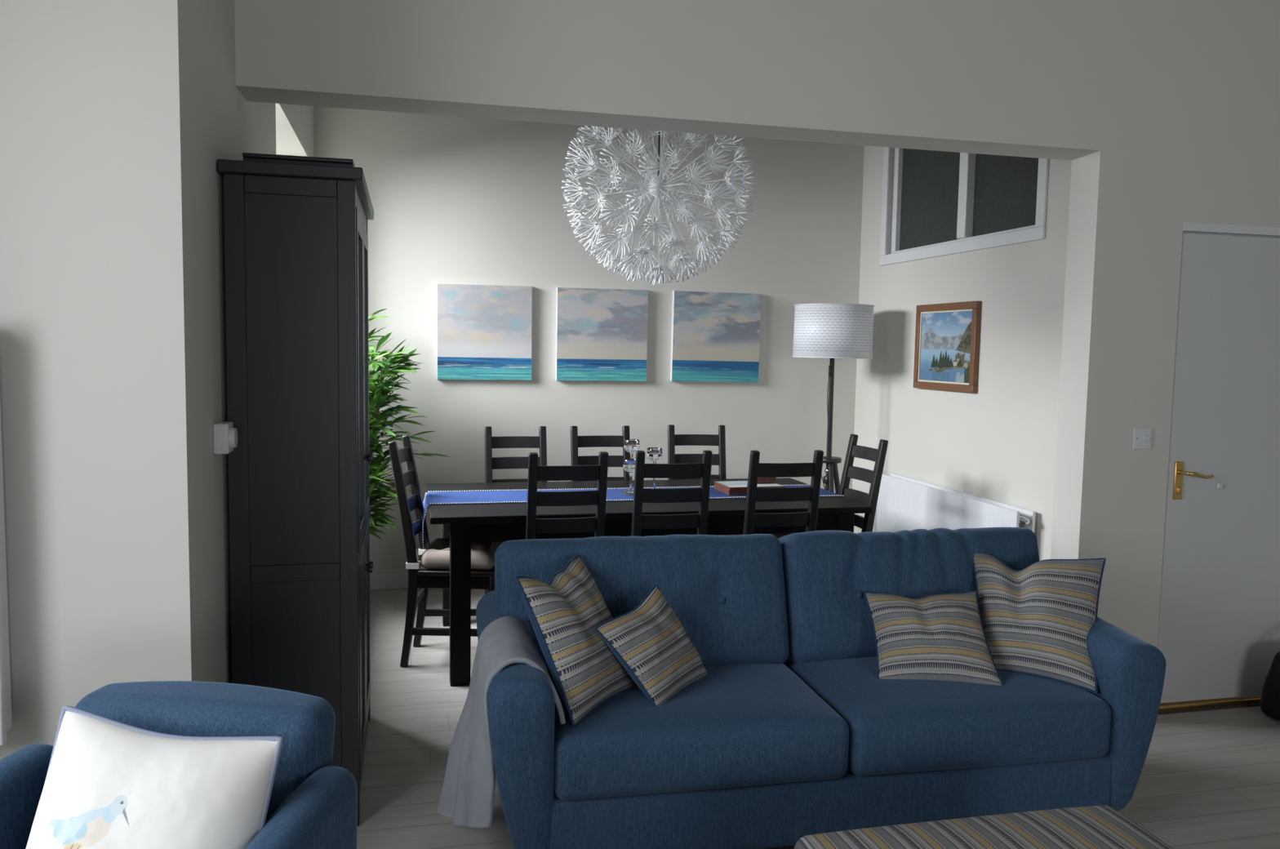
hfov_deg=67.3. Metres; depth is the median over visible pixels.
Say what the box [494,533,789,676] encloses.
cushion
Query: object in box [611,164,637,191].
flower
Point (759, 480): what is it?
coaster
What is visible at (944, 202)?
window
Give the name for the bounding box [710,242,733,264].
flower
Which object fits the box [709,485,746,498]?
table runner
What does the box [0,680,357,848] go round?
armchair
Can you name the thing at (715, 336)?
canvas painting
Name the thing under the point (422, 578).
dining chair
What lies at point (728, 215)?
flower
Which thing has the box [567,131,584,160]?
flower
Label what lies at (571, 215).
flower
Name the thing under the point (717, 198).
flower
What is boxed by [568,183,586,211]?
flower
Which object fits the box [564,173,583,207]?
flower
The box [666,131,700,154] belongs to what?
flower
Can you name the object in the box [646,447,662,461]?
cup
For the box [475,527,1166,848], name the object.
sofa
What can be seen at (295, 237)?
display cabinet
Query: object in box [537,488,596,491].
table runner
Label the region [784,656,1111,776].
seat cushion
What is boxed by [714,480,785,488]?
placemat
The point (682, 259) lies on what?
flower
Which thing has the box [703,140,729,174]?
flower
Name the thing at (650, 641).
cushion
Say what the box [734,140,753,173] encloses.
flower
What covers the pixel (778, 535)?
seat cushion
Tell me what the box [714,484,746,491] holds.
placemat
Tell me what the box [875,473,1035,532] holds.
panel radiator
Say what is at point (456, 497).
table runner
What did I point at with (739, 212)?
flower
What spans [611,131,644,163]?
flower
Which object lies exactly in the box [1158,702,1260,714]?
trim
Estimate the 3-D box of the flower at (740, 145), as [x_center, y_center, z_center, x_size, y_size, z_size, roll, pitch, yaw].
[0.466,-1.232,4.464,0.063,0.147,0.143,-20,-16,-7]
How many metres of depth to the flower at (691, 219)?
4.73 m
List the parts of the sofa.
arm, arm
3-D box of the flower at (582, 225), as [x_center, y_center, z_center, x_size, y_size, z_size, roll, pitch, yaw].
[-0.264,-0.918,4.547,0.063,0.143,0.147,-27,-1,18]
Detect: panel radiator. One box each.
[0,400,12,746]
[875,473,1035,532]
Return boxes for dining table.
[426,477,872,686]
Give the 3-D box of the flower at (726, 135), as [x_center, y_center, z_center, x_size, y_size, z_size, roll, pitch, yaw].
[0.396,-1.338,4.516,0.063,0.147,0.143,-38,-19,-14]
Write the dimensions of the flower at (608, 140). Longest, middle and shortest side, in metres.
0.147 x 0.143 x 0.063 m
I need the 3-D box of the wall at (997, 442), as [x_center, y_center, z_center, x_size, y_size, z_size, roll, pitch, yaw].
[1.817,-0.917,5.168,0.200,4.000,2.382,0,5,-14]
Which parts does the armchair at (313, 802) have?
arm, backrest, arm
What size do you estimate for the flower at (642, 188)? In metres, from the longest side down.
0.147 x 0.143 x 0.063 m
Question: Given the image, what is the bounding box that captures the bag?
[1260,651,1279,720]
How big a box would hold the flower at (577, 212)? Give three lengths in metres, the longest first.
0.147 x 0.143 x 0.063 m
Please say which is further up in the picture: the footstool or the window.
the window
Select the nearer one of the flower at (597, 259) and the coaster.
the flower at (597, 259)
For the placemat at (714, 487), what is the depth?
4.77 m
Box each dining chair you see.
[388,435,494,667]
[484,426,546,594]
[525,451,608,539]
[570,425,630,481]
[631,450,712,536]
[667,424,725,479]
[742,449,823,534]
[838,434,888,532]
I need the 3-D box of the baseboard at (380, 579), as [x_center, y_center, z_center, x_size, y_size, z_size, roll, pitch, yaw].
[-0.241,0.922,6.049,3.397,0.122,0.016,0,5,-14]
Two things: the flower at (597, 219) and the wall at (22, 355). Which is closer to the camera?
the wall at (22, 355)
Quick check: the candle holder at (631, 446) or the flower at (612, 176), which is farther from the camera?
the candle holder at (631, 446)
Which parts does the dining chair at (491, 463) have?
leg, leg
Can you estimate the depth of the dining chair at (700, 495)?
4.13 m
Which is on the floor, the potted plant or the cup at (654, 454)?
the potted plant
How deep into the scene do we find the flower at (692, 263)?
4.52 m
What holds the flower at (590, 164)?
on the pendant lamp at (658, 187)
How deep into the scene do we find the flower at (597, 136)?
4.50 m
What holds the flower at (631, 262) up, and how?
on the pendant lamp at (658, 187)
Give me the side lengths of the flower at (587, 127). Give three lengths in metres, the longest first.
0.147 x 0.143 x 0.063 m
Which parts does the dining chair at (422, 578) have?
leg, leg, seat rail, seat, leg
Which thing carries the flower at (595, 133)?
on the pendant lamp at (658, 187)
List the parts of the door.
handle plate, lever, frame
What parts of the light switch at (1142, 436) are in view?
dimmer knob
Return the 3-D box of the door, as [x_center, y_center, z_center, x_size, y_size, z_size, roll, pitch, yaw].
[2.535,0.188,4.045,0.820,2.003,0.212,0,5,-14]
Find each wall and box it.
[0,0,56,759]
[32,0,314,731]
[234,0,1279,647]
[313,106,864,569]
[852,145,1071,560]
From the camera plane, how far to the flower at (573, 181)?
4.33 m
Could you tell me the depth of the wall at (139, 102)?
2.28 m
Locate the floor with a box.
[356,587,1279,848]
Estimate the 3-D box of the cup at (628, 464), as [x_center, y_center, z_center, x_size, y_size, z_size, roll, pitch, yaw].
[-0.045,0.203,4.728,0.078,0.066,0.078,0,5,-14]
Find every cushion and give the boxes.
[25,706,284,848]
[405,537,501,569]
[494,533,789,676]
[514,553,635,727]
[551,663,848,799]
[593,583,708,706]
[771,533,793,538]
[777,527,1039,662]
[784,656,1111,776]
[862,591,1004,685]
[972,551,1106,693]
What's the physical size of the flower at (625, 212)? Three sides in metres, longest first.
0.147 x 0.143 x 0.063 m
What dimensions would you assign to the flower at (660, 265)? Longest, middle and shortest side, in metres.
0.147 x 0.143 x 0.063 m
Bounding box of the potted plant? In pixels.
[368,308,449,540]
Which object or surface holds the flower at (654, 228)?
on the pendant lamp at (658, 187)
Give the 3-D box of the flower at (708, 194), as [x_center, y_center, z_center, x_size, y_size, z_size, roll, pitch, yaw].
[0.354,-1.132,4.723,0.063,0.147,0.143,-8,45,-48]
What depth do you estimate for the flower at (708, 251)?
4.37 m
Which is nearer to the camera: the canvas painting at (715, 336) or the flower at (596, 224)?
the flower at (596, 224)
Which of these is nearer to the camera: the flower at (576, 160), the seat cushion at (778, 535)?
the flower at (576, 160)
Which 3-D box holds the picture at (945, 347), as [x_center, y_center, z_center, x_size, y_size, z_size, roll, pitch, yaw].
[1.675,-0.426,5.269,0.001,0.384,0.518,0,5,-14]
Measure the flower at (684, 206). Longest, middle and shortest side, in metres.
0.147 x 0.143 x 0.063 m
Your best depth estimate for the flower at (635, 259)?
4.64 m
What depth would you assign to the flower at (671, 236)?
4.77 m
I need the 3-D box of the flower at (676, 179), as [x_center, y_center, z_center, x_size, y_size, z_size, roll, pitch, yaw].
[0.145,-1.181,4.812,0.147,0.143,0.063,35,15,0]
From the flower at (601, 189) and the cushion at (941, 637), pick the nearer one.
the cushion at (941, 637)
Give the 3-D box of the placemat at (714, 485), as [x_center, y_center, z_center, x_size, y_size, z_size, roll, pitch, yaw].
[0.555,0.325,4.903,0.300,0.006,0.224,0,5,-15]
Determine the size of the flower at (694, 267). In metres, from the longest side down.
0.147 x 0.143 x 0.063 m
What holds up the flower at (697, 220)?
on the pendant lamp at (658, 187)
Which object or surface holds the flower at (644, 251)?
on the pendant lamp at (658, 187)
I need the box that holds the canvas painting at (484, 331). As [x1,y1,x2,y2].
[436,283,532,380]
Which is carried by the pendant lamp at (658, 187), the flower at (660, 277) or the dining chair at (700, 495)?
the flower at (660, 277)
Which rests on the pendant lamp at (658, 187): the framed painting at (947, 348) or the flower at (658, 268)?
the flower at (658, 268)
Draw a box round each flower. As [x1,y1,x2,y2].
[561,166,576,196]
[562,193,578,222]
[564,137,582,168]
[564,156,581,187]
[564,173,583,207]
[564,202,582,234]
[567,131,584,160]
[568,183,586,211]
[571,146,594,178]
[571,219,591,245]
[573,231,595,256]
[576,125,599,139]
[577,125,595,129]
[577,125,599,149]
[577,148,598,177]
[577,213,600,244]
[580,186,606,218]
[582,208,601,235]
[586,126,615,151]
[586,173,607,202]
[587,244,612,268]
[591,156,621,192]
[591,244,613,266]
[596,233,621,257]
[597,257,623,275]
[600,199,623,226]
[600,229,629,258]
[606,200,639,233]
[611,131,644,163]
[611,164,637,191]
[613,260,644,279]
[616,222,644,248]
[619,255,645,274]
[621,266,650,284]
[623,171,657,207]
[626,188,653,216]
[626,247,658,271]
[633,244,662,266]
[636,216,670,246]
[637,128,662,137]
[638,151,665,179]
[642,266,675,283]
[644,146,679,181]
[644,210,672,235]
[648,264,674,280]
[648,270,679,284]
[658,175,684,200]
[658,188,692,222]
[659,231,687,255]
[660,237,693,262]
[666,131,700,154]
[667,252,694,272]
[670,256,700,278]
[674,196,702,223]
[676,264,704,282]
[681,162,713,198]
[684,158,711,187]
[687,208,717,239]
[687,258,712,277]
[689,218,715,242]
[694,239,717,261]
[700,248,724,271]
[702,229,728,257]
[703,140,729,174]
[703,180,726,209]
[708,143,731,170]
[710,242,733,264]
[711,182,736,216]
[715,134,738,151]
[715,201,737,227]
[717,135,737,150]
[720,222,738,246]
[724,162,743,191]
[725,223,745,251]
[726,204,746,235]
[728,160,747,193]
[729,135,748,150]
[733,145,751,171]
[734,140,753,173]
[734,185,751,212]
[735,201,752,232]
[737,182,755,214]
[740,161,755,193]
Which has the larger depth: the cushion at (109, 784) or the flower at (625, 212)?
the flower at (625, 212)
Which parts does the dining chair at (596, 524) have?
leg, leg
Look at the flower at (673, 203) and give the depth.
4.06 m
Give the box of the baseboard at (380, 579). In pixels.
[369,568,408,590]
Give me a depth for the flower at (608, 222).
4.75 m
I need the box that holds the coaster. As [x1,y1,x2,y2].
[757,480,776,481]
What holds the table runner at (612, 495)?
on the dining table
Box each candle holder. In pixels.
[622,439,639,492]
[622,458,635,495]
[646,447,662,488]
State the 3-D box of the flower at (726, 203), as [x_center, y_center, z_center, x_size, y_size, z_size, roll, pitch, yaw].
[0.406,-1.024,4.661,0.063,0.143,0.147,12,14,-37]
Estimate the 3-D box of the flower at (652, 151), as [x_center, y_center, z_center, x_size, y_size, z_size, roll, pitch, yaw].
[0.062,-1.280,4.780,0.143,0.147,0.063,42,18,-21]
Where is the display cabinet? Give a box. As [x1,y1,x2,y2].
[217,159,373,826]
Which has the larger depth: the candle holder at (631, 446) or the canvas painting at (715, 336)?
the canvas painting at (715, 336)
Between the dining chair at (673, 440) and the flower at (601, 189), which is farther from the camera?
the dining chair at (673, 440)
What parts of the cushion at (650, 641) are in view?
panel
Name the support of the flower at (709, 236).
on the pendant lamp at (658, 187)
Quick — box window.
[880,146,1048,265]
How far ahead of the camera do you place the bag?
3.89 m
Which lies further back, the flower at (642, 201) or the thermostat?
the flower at (642, 201)
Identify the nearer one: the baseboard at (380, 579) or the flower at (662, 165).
the flower at (662, 165)
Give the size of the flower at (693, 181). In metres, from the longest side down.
0.147 x 0.143 x 0.063 m
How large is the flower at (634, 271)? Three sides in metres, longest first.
0.147 x 0.143 x 0.063 m
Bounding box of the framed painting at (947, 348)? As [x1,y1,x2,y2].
[913,300,981,392]
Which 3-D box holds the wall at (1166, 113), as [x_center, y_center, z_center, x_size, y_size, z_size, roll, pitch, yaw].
[2.131,-0.811,3.920,7.020,4.000,0.200,0,5,-14]
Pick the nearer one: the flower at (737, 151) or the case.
the case
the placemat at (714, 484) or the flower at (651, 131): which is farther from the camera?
the placemat at (714, 484)
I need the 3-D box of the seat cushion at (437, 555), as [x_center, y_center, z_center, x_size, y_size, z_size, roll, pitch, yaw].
[-0.861,0.595,4.495,0.397,0.103,0.365,1,5,-2]
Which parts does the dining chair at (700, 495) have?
leg, leg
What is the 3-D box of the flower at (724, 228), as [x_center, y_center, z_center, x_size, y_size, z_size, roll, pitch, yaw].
[0.416,-0.917,4.581,0.063,0.143,0.147,28,30,-24]
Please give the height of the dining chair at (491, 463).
1.034 m
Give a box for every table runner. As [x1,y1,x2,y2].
[422,489,527,548]
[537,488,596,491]
[605,487,633,501]
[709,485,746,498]
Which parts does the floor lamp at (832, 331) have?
cord, leg, lamp shade, leg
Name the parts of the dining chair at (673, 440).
leg, leg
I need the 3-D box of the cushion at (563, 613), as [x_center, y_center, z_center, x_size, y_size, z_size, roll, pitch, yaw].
[-0.164,0.594,2.757,0.242,0.392,0.426,3,5,22]
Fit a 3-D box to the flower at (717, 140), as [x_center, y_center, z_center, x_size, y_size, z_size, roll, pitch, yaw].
[0.357,-1.231,4.146,0.143,0.147,0.063,4,-23,-44]
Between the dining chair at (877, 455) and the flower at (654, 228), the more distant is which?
the dining chair at (877, 455)
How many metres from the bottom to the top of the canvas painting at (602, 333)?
0.566 m
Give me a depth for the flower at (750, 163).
4.35 m
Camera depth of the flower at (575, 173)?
4.48 m
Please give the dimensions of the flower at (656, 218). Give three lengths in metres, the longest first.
0.147 x 0.143 x 0.063 m
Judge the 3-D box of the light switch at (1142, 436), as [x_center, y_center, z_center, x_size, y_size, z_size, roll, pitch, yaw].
[2.019,0.056,3.852,0.088,0.088,0.022,0,5,-14]
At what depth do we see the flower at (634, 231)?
4.77 m
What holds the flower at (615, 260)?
on the pendant lamp at (658, 187)
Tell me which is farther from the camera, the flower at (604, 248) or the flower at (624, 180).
the flower at (624, 180)
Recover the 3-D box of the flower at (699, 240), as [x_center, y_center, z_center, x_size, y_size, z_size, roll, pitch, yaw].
[0.317,-0.863,4.665,0.063,0.143,0.147,45,14,-37]
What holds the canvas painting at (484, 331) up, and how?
attached to the wall at (455, 199)
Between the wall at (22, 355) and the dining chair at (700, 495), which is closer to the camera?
the wall at (22, 355)
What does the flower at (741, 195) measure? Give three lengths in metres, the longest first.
0.147 x 0.143 x 0.063 m
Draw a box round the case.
[242,152,355,167]
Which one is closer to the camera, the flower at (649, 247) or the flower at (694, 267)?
the flower at (694, 267)
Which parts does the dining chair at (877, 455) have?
leg, leg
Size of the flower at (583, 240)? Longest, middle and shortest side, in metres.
0.147 x 0.143 x 0.063 m
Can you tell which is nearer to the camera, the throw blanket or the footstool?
the footstool
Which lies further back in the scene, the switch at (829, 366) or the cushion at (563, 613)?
the switch at (829, 366)
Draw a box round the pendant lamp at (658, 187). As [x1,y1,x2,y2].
[561,125,755,284]
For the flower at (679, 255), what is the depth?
4.67 m
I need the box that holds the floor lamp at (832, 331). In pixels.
[792,303,875,493]
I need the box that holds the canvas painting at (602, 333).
[555,287,648,381]
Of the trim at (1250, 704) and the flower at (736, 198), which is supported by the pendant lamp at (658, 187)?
the flower at (736, 198)
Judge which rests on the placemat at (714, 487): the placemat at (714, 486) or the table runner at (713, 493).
the placemat at (714, 486)
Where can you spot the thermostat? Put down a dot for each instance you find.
(224, 435)
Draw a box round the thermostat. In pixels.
[213,421,237,453]
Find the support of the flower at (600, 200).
on the pendant lamp at (658, 187)
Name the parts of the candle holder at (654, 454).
stem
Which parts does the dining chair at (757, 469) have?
leg, leg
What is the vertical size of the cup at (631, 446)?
0.066 m
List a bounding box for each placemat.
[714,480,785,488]
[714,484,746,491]
[714,484,746,493]
[714,486,746,493]
[714,487,746,495]
[715,483,746,489]
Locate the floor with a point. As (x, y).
(1208, 779)
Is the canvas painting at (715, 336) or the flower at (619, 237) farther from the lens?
the canvas painting at (715, 336)
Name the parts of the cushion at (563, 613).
panel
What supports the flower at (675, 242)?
on the pendant lamp at (658, 187)
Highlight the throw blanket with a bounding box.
[437,616,565,828]
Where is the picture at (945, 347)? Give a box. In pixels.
[920,311,972,382]
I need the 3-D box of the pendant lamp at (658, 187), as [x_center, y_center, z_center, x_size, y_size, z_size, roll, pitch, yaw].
[0.096,-1.763,4.363,0.884,2.241,0.888,0,5,-6]
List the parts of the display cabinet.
panel, cornice, glass, door, rail, door, rail, rail, glass, door, door, knob, knob, knob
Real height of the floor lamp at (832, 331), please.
1.741 m
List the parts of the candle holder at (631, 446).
stem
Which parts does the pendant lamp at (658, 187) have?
cord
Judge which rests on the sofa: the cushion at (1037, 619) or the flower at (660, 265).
the cushion at (1037, 619)
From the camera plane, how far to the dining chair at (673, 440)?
5.49 m
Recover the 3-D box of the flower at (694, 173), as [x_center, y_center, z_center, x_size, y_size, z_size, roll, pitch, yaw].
[0.274,-1.236,4.751,0.147,0.143,0.063,20,29,21]
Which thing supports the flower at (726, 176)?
on the pendant lamp at (658, 187)
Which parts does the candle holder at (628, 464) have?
stem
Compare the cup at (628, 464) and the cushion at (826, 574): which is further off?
the cup at (628, 464)
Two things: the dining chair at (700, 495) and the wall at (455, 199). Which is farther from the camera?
the wall at (455, 199)
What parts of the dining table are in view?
leg, leg, leg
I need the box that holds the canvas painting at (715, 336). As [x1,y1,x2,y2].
[670,290,761,382]
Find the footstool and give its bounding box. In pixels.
[794,805,1173,848]
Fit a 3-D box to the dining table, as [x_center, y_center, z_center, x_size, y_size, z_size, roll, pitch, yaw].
[-0.018,0.717,4.799,2.034,0.740,1.010,0,5,-14]
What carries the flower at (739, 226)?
on the pendant lamp at (658, 187)
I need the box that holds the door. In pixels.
[1156,222,1279,711]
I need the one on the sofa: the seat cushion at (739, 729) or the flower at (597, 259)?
the seat cushion at (739, 729)
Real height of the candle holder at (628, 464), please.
0.175 m
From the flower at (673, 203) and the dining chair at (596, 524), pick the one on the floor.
the dining chair at (596, 524)
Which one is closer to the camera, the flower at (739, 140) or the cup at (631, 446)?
the flower at (739, 140)
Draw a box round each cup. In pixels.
[622,458,635,472]
[623,439,639,453]
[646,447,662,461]
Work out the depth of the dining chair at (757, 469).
4.22 m
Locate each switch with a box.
[828,365,831,377]
[1132,426,1152,448]
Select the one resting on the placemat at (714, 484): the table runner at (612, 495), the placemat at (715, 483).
the placemat at (715, 483)
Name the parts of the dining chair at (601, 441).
leg, leg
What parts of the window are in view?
pane, pane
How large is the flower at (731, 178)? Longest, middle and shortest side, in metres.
0.147 x 0.143 x 0.063 m
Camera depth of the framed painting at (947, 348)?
5.24 m
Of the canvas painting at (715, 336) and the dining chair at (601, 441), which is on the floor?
the dining chair at (601, 441)

